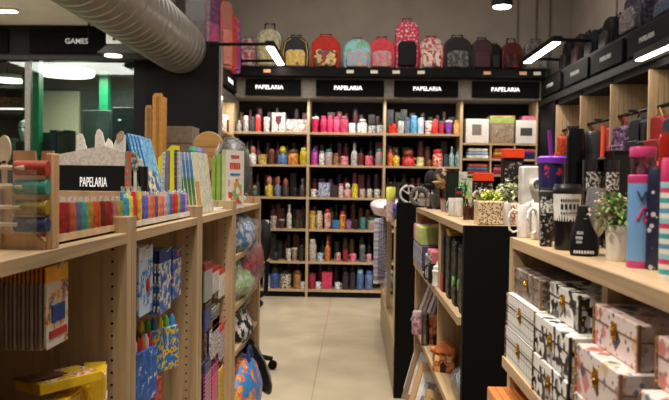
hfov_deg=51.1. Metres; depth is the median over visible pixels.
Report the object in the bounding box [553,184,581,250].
tumbler
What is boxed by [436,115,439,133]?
bottle
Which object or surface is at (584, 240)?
flask
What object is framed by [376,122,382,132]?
jar
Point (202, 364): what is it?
pack
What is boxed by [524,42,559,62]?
diffuser
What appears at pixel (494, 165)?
folded cloth
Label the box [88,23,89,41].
hanging rod
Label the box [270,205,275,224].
bottle
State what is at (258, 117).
bottle
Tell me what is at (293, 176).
box
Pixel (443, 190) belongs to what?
bottle
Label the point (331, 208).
bottle
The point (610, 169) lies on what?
box
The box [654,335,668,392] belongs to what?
storage box
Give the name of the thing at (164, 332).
box
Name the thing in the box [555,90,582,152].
wall rack
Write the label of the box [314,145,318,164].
bottle
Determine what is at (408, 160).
jar
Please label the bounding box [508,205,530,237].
mug
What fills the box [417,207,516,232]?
countertop
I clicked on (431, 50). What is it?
backpack
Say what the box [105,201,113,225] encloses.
pouch
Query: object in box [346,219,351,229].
bottle
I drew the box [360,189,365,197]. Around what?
mug
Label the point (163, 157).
planner
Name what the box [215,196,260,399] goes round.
shelf unit
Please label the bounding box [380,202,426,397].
display unit
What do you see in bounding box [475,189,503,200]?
artificial plant
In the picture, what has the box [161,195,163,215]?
pouch
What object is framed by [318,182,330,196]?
box
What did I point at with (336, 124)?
bottle
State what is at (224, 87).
trim
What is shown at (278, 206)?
bottle
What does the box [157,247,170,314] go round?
pack
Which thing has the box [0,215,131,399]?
shelf unit
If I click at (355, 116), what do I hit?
bottle
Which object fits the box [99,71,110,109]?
trim
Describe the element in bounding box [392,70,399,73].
price tag
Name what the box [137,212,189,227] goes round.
tray
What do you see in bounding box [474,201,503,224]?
planter box
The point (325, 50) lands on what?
backpack
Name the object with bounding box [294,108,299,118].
bottle
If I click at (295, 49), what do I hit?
backpack
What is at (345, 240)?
bottle
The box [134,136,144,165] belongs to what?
picture book
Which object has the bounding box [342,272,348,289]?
bottle
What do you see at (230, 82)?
sign
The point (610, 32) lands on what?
backpack
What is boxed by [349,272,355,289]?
bottle
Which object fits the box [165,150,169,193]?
planner
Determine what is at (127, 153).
leaflet
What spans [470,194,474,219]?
bottle
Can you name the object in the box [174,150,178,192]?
planner
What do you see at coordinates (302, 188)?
bottle
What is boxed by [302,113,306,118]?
box
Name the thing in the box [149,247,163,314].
pack
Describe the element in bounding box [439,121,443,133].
bottle
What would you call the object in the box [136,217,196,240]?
countertop
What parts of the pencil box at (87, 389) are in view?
printed panel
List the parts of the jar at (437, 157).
lid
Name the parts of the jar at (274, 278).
lid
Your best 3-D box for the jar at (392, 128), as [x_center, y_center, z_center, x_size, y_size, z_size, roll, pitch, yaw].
[0.760,-0.928,9.120,0.115,0.131,0.115,1,1,2]
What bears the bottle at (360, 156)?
on the shelving unit at (326, 172)
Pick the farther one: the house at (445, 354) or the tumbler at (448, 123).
the tumbler at (448, 123)
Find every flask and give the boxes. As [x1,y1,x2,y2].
[565,128,584,201]
[569,205,598,256]
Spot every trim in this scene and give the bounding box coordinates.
[0,55,145,61]
[25,60,32,150]
[32,61,42,160]
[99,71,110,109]
[218,41,222,137]
[223,67,234,95]
[223,88,235,102]
[233,66,544,79]
[235,77,540,104]
[516,0,518,43]
[535,0,537,40]
[537,106,539,165]
[539,50,668,105]
[541,11,668,99]
[548,0,551,75]
[615,0,617,14]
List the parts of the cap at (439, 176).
crown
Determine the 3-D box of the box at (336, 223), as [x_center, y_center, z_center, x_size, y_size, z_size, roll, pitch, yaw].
[0.022,0.322,9.206,0.094,0.118,0.096,1,1,2]
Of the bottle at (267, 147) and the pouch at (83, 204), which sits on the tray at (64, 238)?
the pouch at (83, 204)
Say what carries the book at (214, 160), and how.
on the shelf unit at (252, 205)
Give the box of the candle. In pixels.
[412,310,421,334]
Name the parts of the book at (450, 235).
printed panel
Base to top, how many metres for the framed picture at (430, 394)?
0.276 m
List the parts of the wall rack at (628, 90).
rod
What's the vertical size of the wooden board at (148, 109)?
2.189 m
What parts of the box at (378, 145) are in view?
printed panel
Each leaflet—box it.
[125,151,131,191]
[131,152,137,191]
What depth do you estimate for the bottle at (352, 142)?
9.32 m
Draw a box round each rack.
[0,135,58,249]
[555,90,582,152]
[579,78,613,131]
[609,62,651,174]
[646,55,668,167]
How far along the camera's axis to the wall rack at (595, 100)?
7.31 m
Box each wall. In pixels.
[0,26,102,55]
[43,77,133,133]
[220,0,569,106]
[539,101,557,155]
[569,0,625,37]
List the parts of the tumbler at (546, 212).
lid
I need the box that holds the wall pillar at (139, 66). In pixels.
[133,61,145,136]
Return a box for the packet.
[518,116,534,119]
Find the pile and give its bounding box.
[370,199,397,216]
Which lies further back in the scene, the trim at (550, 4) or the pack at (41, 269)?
the trim at (550, 4)
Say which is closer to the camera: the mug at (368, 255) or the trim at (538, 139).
the trim at (538, 139)
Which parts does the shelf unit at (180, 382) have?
panel, panel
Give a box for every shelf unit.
[0,71,24,213]
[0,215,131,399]
[12,206,199,399]
[198,200,234,399]
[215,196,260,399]
[414,207,516,399]
[502,237,668,399]
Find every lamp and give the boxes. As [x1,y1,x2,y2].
[0,66,21,83]
[0,108,23,109]
[43,63,94,78]
[491,0,512,9]
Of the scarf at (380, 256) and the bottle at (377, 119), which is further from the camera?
the bottle at (377, 119)
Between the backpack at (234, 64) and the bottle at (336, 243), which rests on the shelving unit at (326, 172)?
the bottle at (336, 243)
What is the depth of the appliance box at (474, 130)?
9.01 m
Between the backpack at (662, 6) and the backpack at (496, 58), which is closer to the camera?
the backpack at (662, 6)
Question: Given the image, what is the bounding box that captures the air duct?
[51,0,205,72]
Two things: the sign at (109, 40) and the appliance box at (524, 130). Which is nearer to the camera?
the sign at (109, 40)
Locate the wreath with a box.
[409,186,428,207]
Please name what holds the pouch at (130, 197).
on the tray at (157, 220)
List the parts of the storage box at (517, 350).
lid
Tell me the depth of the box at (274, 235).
9.37 m
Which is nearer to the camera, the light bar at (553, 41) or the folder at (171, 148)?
the folder at (171, 148)
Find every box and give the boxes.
[0,97,12,110]
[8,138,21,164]
[10,97,21,110]
[11,365,101,395]
[50,387,83,399]
[56,384,85,394]
[83,361,107,399]
[83,385,90,399]
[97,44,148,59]
[135,332,156,399]
[136,313,178,372]
[150,376,161,399]
[167,126,198,152]
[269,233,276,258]
[272,113,285,131]
[280,208,284,218]
[286,119,306,131]
[290,173,296,196]
[292,209,295,226]
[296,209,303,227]
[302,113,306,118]
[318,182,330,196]
[322,271,331,288]
[327,112,334,124]
[331,185,337,196]
[333,220,339,228]
[358,174,363,197]
[368,115,374,125]
[375,142,381,157]
[386,109,393,132]
[394,112,400,129]
[395,182,408,197]
[398,185,417,202]
[401,109,406,132]
[402,147,408,157]
[414,223,438,238]
[415,224,438,240]
[417,225,438,242]
[419,227,438,244]
[420,245,437,270]
[429,314,436,344]
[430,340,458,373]
[440,141,446,166]
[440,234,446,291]
[446,171,458,212]
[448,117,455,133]
[455,188,461,197]
[459,172,466,199]
[463,119,488,142]
[465,178,472,205]
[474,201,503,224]
[486,116,514,142]
[487,387,528,399]
[504,325,535,384]
[506,292,547,347]
[514,120,535,143]
[514,267,589,309]
[531,351,573,399]
[533,312,595,383]
[548,280,601,332]
[572,390,585,399]
[574,343,662,399]
[581,160,601,230]
[592,303,668,372]
[601,160,619,247]
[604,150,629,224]
[638,389,668,399]
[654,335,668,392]
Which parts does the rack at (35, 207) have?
spoon stem, rail, panel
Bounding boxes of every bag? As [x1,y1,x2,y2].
[235,305,252,351]
[242,338,271,394]
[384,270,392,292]
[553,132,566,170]
[605,129,613,150]
[609,116,628,150]
[626,112,645,166]
[635,117,646,164]
[643,107,668,165]
[662,117,668,132]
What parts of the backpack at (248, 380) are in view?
handle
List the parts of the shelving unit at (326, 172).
panel, shelf, shelf, shelf, shelf, shelf, shelf, panel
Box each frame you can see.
[419,285,430,310]
[422,290,433,312]
[427,294,436,316]
[429,299,436,317]
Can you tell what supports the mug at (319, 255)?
on the shelving unit at (326, 172)
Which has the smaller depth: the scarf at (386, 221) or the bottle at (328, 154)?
the scarf at (386, 221)
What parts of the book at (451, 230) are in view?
printed panel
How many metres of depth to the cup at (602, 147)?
1.52 m
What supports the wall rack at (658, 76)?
on the floor
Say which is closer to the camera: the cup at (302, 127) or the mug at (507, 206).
the mug at (507, 206)
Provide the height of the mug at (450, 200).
0.072 m
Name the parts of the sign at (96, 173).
rail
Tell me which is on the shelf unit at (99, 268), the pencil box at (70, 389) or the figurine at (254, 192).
the pencil box at (70, 389)
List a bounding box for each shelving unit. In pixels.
[222,102,232,142]
[233,98,308,296]
[306,98,384,297]
[384,99,461,287]
[461,100,537,198]
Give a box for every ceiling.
[0,0,92,25]
[0,60,133,76]
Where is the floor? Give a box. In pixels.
[259,296,405,399]
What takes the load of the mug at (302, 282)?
on the shelving unit at (284, 138)
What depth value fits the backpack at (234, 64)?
8.50 m
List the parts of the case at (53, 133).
printed panel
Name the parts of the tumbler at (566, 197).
lid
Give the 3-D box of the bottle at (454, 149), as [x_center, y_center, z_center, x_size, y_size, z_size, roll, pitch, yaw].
[1.575,-0.559,9.279,0.077,0.249,0.075,1,1,2]
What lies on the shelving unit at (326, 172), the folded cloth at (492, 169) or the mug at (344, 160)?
the mug at (344, 160)
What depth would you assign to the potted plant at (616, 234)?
1.21 m
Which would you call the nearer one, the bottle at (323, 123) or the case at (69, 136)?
the case at (69, 136)
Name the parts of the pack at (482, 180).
printed panel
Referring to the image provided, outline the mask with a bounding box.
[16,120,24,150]
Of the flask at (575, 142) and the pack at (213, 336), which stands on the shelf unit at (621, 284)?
the flask at (575, 142)
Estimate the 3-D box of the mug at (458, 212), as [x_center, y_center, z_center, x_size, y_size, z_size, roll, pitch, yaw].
[0.486,0.029,2.765,0.040,0.074,0.032,1,2,17]
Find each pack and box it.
[0,277,4,349]
[4,276,8,349]
[9,274,13,349]
[13,273,17,349]
[17,272,22,349]
[21,271,26,349]
[26,270,30,349]
[30,269,34,350]
[34,262,57,350]
[39,262,60,350]
[44,261,67,350]
[136,244,148,279]
[136,244,152,317]
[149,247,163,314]
[153,247,167,314]
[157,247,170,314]
[171,248,180,299]
[201,359,206,399]
[202,260,207,300]
[202,302,206,330]
[203,260,211,302]
[203,302,210,332]
[203,359,210,399]
[204,330,208,360]
[209,316,218,359]
[211,303,218,331]
[211,360,217,399]
[212,265,218,294]
[214,322,220,361]
[218,267,224,298]
[218,322,223,361]
[218,365,223,399]
[472,173,493,201]
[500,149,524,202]
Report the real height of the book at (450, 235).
0.242 m
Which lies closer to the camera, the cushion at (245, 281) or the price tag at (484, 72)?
the cushion at (245, 281)
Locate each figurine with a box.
[249,146,256,163]
[252,185,257,195]
[266,176,272,196]
[275,176,280,196]
[278,146,287,163]
[283,178,288,196]
[344,183,350,197]
[393,148,399,165]
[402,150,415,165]
[418,193,424,206]
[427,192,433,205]
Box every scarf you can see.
[373,218,379,283]
[379,218,381,282]
[381,218,383,282]
[383,218,385,277]
[385,221,386,273]
[391,230,391,263]
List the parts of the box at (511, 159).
printed panel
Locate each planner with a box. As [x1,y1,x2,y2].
[161,152,165,193]
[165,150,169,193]
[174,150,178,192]
[177,152,181,192]
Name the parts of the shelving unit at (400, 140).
panel, shelf, shelf, panel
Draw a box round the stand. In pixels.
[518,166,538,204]
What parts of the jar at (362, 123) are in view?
lid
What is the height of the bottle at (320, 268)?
0.325 m
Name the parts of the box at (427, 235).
printed panel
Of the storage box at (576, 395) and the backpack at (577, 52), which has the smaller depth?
the storage box at (576, 395)
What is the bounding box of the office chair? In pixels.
[260,220,276,369]
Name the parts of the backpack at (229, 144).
handle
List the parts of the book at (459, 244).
printed panel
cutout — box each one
[76,133,86,150]
[95,129,105,146]
[105,138,112,147]
[113,140,124,151]
[116,131,125,150]
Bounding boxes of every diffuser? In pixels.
[0,10,17,12]
[0,77,21,83]
[43,69,93,78]
[266,47,283,64]
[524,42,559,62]
[636,45,668,60]
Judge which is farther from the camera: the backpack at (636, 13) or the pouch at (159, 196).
the backpack at (636, 13)
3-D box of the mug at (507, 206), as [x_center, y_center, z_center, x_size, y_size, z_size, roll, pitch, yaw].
[0.556,0.045,2.263,0.044,0.070,0.035,1,1,0]
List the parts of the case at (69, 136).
printed panel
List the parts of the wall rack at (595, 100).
panel, rod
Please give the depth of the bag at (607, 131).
6.55 m
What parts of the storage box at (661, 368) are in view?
lid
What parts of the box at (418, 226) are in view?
printed panel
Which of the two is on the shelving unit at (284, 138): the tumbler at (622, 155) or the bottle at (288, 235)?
the bottle at (288, 235)
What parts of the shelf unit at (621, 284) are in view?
shelf, panel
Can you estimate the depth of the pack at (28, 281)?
1.37 m
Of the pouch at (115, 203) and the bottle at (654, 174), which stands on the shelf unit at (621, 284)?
the bottle at (654, 174)
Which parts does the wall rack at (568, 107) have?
panel, rod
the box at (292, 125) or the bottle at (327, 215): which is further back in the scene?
the box at (292, 125)
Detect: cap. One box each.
[424,170,435,208]
[432,167,446,209]
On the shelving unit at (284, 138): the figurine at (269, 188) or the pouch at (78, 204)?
the figurine at (269, 188)
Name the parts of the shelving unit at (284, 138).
panel, shelf, shelf, shelf, shelf, shelf, shelf, panel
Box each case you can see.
[43,132,49,150]
[50,130,62,153]
[57,132,62,153]
[63,130,75,152]
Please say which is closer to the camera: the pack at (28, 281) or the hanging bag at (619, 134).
the pack at (28, 281)
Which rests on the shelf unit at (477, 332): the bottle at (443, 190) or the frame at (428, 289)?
the frame at (428, 289)
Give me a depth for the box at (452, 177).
3.13 m
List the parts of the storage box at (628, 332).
lid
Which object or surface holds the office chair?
on the floor
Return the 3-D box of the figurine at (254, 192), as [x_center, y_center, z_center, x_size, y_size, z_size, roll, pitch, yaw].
[-1.044,-0.121,9.175,0.086,0.146,0.084,1,1,2]
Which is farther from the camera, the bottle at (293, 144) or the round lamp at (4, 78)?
the round lamp at (4, 78)
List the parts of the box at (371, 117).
printed panel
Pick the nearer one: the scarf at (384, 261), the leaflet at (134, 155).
the leaflet at (134, 155)
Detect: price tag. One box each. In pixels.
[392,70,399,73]
[483,71,490,74]
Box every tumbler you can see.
[263,117,269,131]
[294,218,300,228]
[308,272,315,288]
[311,117,318,131]
[343,247,347,261]
[421,312,428,345]
[445,120,452,133]
[539,188,553,246]
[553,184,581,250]
[585,131,605,159]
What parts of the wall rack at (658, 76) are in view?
rod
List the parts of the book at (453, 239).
printed panel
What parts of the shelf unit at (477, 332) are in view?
panel, shelf, shelf, panel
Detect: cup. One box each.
[258,154,267,163]
[271,216,276,227]
[279,219,284,228]
[286,124,293,130]
[286,248,291,260]
[292,248,297,260]
[299,124,305,130]
[424,121,432,133]
[429,194,439,208]
[440,198,445,211]
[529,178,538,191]
[537,130,565,240]
[596,126,606,245]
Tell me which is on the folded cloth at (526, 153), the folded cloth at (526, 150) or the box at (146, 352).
the folded cloth at (526, 150)
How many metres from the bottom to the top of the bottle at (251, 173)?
0.324 m
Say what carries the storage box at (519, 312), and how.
on the storage box at (517, 350)
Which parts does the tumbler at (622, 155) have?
printed panel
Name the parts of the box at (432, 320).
doorway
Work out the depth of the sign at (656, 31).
5.56 m
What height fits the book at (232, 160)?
0.273 m
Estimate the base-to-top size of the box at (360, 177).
0.306 m
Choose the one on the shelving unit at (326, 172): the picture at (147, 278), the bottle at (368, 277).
the bottle at (368, 277)
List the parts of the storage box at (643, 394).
edge trim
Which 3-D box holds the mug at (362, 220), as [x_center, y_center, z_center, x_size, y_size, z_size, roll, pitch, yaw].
[0.379,0.308,9.159,0.098,0.157,0.078,0,2,-31]
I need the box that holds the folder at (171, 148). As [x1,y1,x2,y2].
[158,145,179,193]
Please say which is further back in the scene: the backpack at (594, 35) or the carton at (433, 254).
the backpack at (594, 35)
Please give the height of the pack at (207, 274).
0.155 m
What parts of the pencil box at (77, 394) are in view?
printed panel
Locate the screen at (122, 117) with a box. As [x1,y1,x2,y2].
[112,107,133,150]
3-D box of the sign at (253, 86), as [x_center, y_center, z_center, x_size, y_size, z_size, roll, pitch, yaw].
[-0.782,-1.440,8.959,0.707,0.200,0.035,1,1,2]
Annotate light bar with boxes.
[209,41,284,64]
[522,36,591,69]
[633,37,668,60]
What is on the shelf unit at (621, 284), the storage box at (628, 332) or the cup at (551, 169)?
the cup at (551, 169)
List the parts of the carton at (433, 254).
printed panel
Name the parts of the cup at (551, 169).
lid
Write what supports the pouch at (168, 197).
on the tray at (157, 220)
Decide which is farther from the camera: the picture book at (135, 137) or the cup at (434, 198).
the cup at (434, 198)
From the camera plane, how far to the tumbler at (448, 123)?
9.06 m
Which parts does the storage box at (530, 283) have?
edge trim, lid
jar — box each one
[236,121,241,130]
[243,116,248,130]
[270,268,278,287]
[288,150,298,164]
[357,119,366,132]
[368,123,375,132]
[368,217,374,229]
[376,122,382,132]
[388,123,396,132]
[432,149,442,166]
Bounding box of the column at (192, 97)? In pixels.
[145,41,218,133]
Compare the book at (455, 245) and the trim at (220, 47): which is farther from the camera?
the trim at (220, 47)
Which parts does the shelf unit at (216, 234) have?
panel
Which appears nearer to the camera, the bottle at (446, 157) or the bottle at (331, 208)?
the bottle at (446, 157)
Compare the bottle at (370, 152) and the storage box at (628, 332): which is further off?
the bottle at (370, 152)
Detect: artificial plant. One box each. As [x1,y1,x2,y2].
[458,178,471,206]
[470,187,490,207]
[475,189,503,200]
[488,179,517,202]
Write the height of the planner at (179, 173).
0.227 m
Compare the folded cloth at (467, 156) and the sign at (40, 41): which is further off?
the folded cloth at (467, 156)
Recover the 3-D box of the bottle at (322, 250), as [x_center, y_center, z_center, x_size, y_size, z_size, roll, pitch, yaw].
[-0.162,0.663,9.387,0.066,0.266,0.065,1,1,2]
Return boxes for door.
[43,91,80,146]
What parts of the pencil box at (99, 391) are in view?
printed panel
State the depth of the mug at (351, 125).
9.09 m
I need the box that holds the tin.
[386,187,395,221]
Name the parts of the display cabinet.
glass door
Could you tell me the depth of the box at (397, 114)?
9.31 m
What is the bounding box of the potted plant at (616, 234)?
[584,190,626,261]
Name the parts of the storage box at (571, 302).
lid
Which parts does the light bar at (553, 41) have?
arm, arm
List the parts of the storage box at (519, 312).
edge trim, lid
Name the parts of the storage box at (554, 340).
edge trim, lid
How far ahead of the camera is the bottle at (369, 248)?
9.35 m
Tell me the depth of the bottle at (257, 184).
9.34 m
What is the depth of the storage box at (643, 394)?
0.88 m
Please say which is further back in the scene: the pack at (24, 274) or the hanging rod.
the hanging rod
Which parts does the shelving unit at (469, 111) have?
panel, shelf, shelf, shelf, panel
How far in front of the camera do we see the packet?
9.06 m
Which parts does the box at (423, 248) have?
printed panel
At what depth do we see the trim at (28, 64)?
8.07 m
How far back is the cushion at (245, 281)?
3.60 m
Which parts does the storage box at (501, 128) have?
lid, printed panel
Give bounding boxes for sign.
[0,29,8,52]
[29,30,106,52]
[59,146,148,201]
[106,34,122,43]
[223,68,236,92]
[246,79,300,95]
[316,80,383,96]
[394,81,457,96]
[472,82,539,97]
[541,72,562,97]
[563,57,590,87]
[591,38,625,74]
[627,14,668,58]
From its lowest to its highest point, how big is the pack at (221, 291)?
0.127 m
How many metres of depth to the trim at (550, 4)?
9.37 m
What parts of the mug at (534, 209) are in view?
handle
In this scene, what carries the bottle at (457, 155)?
on the shelving unit at (400, 140)
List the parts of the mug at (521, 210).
handle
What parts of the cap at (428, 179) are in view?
crown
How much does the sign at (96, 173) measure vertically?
0.232 m
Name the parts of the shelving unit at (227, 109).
shelf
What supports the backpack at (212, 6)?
on the trim at (224, 87)
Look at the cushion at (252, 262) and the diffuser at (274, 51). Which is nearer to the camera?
the cushion at (252, 262)
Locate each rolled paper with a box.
[189,146,195,152]
[195,147,203,152]
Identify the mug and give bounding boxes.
[273,252,280,260]
[292,188,298,196]
[301,281,304,288]
[311,189,317,196]
[315,282,321,288]
[317,253,324,260]
[335,252,340,261]
[335,282,341,289]
[338,156,348,164]
[348,253,355,261]
[349,123,356,132]
[354,219,359,229]
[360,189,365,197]
[360,217,367,229]
[365,156,374,165]
[365,254,370,261]
[367,189,372,197]
[374,189,381,197]
[413,239,414,260]
[415,157,423,165]
[417,243,418,265]
[423,262,435,283]
[446,198,454,215]
[452,198,462,216]
[504,203,510,224]
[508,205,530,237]
[510,203,522,224]
[526,203,538,239]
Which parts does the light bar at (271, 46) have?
arm, arm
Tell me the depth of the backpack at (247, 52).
8.92 m
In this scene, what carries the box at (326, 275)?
on the shelving unit at (326, 172)
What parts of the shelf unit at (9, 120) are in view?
shelf, shelf, panel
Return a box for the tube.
[0,7,19,12]
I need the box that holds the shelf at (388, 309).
[381,288,393,342]
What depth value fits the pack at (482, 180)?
2.70 m
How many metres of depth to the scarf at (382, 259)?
7.12 m
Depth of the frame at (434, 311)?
3.51 m
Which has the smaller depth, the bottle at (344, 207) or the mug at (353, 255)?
the mug at (353, 255)
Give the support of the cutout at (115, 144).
on the sign at (96, 173)
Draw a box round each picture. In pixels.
[51,301,64,322]
[146,277,149,291]
[228,179,241,203]
[275,116,280,129]
[401,345,427,399]
[409,362,439,399]
[424,389,442,399]
[472,124,481,134]
[520,128,531,135]
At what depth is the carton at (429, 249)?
3.10 m
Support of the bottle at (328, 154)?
on the shelving unit at (326, 172)
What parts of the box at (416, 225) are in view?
printed panel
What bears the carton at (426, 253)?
on the shelf unit at (477, 332)
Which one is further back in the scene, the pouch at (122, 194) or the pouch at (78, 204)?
the pouch at (122, 194)
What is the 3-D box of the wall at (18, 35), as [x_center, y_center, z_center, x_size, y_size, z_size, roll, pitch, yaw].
[-4.187,-1.826,8.094,4.140,0.360,0.120,1,1,2]
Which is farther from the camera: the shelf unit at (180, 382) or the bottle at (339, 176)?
the bottle at (339, 176)
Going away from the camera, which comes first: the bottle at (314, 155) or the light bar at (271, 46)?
the light bar at (271, 46)
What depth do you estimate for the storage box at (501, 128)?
9.00 m
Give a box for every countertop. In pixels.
[0,231,126,277]
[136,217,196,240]
[203,209,232,222]
[236,203,259,213]
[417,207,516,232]
[513,238,668,312]
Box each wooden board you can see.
[145,105,151,141]
[152,93,166,164]
[193,131,222,170]
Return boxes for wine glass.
[585,188,606,237]
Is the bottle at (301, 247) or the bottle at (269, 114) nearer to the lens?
the bottle at (301, 247)
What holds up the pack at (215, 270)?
hanging from the hook
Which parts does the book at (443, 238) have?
printed panel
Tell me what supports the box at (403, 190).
on the display unit at (397, 307)
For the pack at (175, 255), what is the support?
hanging from the hook
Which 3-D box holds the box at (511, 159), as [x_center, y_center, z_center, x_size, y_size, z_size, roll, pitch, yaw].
[0.615,-0.050,2.427,0.070,0.252,0.054,1,1,2]
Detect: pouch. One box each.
[59,202,69,233]
[69,202,75,231]
[75,201,86,229]
[75,202,81,230]
[84,201,92,228]
[92,201,100,227]
[99,201,106,226]
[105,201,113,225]
[112,201,118,216]
[113,200,123,215]
[120,192,125,199]
[121,198,128,215]
[125,196,132,215]
[133,197,136,215]
[136,192,141,220]
[142,195,147,218]
[142,197,144,219]
[148,195,154,217]
[148,196,151,218]
[154,194,160,216]
[155,196,157,216]
[160,194,166,215]
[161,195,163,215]
[167,194,172,214]
[167,195,169,214]
[172,193,177,213]
[172,195,174,213]
[177,193,182,212]
[178,194,179,212]
[182,193,187,211]
[183,194,184,211]
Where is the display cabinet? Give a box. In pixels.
[83,110,111,148]
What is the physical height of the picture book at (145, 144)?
0.275 m
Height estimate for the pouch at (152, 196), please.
0.092 m
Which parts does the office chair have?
backrest, leg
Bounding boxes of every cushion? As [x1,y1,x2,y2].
[235,259,255,299]
[236,213,255,251]
[241,241,262,285]
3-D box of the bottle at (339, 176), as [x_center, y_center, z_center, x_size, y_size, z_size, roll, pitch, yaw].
[0.065,-0.192,9.360,0.062,0.309,0.060,1,1,2]
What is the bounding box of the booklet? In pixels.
[148,171,161,194]
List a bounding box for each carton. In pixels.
[425,253,426,275]
[427,248,437,276]
[429,250,437,263]
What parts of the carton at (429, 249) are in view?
printed panel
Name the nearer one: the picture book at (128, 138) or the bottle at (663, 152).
the bottle at (663, 152)
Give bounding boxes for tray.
[41,225,114,244]
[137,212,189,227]
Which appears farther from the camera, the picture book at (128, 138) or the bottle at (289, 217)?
the bottle at (289, 217)
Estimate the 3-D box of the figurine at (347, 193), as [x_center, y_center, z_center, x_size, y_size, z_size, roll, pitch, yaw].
[0.171,-0.128,9.145,0.094,0.194,0.091,1,1,2]
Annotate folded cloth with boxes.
[464,155,488,158]
[464,167,487,170]
[464,171,487,173]
[465,148,487,151]
[465,152,487,155]
[465,164,486,166]
[491,164,500,167]
[491,168,500,170]
[492,155,500,158]
[524,156,534,158]
[525,149,534,152]
[525,152,534,155]
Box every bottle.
[222,115,226,130]
[226,116,228,131]
[239,113,243,130]
[248,110,251,131]
[249,140,253,163]
[249,172,252,195]
[250,117,254,131]
[255,115,260,131]
[255,141,260,163]
[255,174,259,195]
[257,108,262,131]
[264,175,269,195]
[265,143,270,163]
[267,112,271,131]
[269,149,274,163]
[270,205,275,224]
[273,177,275,195]
[275,142,280,163]
[276,204,280,226]
[277,240,282,258]
[279,269,290,288]
[284,240,286,258]
[286,204,291,227]
[286,263,291,285]
[287,205,291,228]
[287,234,290,247]
[291,143,295,149]
[292,266,294,285]
[293,233,297,247]
[293,270,300,288]
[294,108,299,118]
[295,235,299,258]
[299,245,303,260]
[300,148,306,164]
[300,179,304,196]
[300,238,305,258]
[301,206,305,227]
[301,266,303,280]
[303,177,305,196]
[309,211,315,228]
[309,239,315,260]
[311,147,317,164]
[312,179,317,196]
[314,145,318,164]
[316,211,322,228]
[318,264,322,285]
[319,151,324,164]
[320,116,326,131]
[320,239,324,258]
[324,209,330,228]
[325,149,332,164]
[325,237,329,261]
[326,235,331,259]
[327,116,332,132]
[329,207,333,227]
[333,117,339,132]
[333,153,338,164]
[333,266,338,286]
[334,204,338,219]
[334,241,339,259]
[336,112,341,119]
[337,143,341,164]
[337,174,341,196]
[339,184,343,197]
[340,116,347,132]
[340,211,345,229]
[342,205,346,218]
[342,238,347,259]
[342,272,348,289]
[343,143,348,155]
[343,177,348,196]
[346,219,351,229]
[349,239,353,259]
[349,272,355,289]
[350,203,355,228]
[350,264,355,272]
[351,143,357,164]
[351,184,357,197]
[352,108,358,132]
[352,142,357,153]
[352,173,356,183]
[357,269,363,289]
[358,153,363,164]
[358,208,362,228]
[359,237,363,259]
[360,245,364,261]
[365,210,370,228]
[365,270,372,289]
[366,175,370,197]
[367,237,371,253]
[368,141,372,155]
[373,174,378,197]
[375,116,379,125]
[375,149,382,165]
[385,145,388,165]
[385,177,388,197]
[387,146,392,165]
[397,118,403,132]
[401,174,405,181]
[405,118,409,132]
[409,113,414,130]
[410,116,416,133]
[410,178,415,184]
[416,178,421,197]
[417,118,423,133]
[417,141,423,156]
[420,113,424,133]
[424,146,429,165]
[432,119,437,133]
[432,262,437,286]
[434,187,439,193]
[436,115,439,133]
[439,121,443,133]
[441,112,446,133]
[442,187,445,197]
[444,155,448,166]
[449,147,453,166]
[453,148,455,166]
[454,120,459,133]
[455,147,458,166]
[463,196,469,219]
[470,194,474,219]
[626,146,656,268]
[645,168,660,269]
[656,133,668,167]
[658,158,668,279]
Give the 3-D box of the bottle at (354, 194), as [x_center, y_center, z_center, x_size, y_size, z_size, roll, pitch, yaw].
[0.266,-0.121,9.139,0.086,0.183,0.084,1,1,2]
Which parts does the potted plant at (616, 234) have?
pot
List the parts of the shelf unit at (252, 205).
panel, shelf, shelf, shelf, panel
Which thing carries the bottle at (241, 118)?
on the shelving unit at (284, 138)
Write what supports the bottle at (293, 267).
on the shelving unit at (284, 138)
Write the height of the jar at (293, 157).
0.196 m
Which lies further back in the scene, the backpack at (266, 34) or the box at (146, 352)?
the backpack at (266, 34)
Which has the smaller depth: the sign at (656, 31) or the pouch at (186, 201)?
the pouch at (186, 201)
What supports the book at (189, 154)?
on the shelf unit at (216, 234)
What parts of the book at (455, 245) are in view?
printed panel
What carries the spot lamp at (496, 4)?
hanging from the ceiling
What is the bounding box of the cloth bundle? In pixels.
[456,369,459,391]
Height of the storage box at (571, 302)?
0.066 m
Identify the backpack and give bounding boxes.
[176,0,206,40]
[206,0,219,40]
[215,137,249,195]
[219,0,232,69]
[228,14,236,71]
[230,20,240,74]
[234,345,262,399]
[241,36,256,65]
[257,23,281,66]
[283,34,308,66]
[311,34,340,66]
[343,37,370,66]
[370,36,394,67]
[395,18,418,67]
[418,35,443,67]
[443,35,471,67]
[471,37,492,68]
[491,43,500,68]
[501,38,521,68]
[522,39,548,71]
[559,41,574,69]
[571,30,590,63]
[584,27,602,56]
[598,12,622,48]
[619,0,658,34]
[653,0,668,17]
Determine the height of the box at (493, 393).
0.160 m
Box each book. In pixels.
[125,133,138,151]
[130,134,141,157]
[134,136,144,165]
[137,137,161,188]
[181,152,189,205]
[181,158,184,192]
[185,152,192,205]
[188,153,196,205]
[191,152,213,212]
[211,158,216,199]
[216,154,221,199]
[222,150,243,207]
[445,229,458,289]
[446,231,462,298]
[451,238,462,296]
[451,241,462,306]
[457,244,462,304]
[458,245,462,312]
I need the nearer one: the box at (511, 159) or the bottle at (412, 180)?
the box at (511, 159)

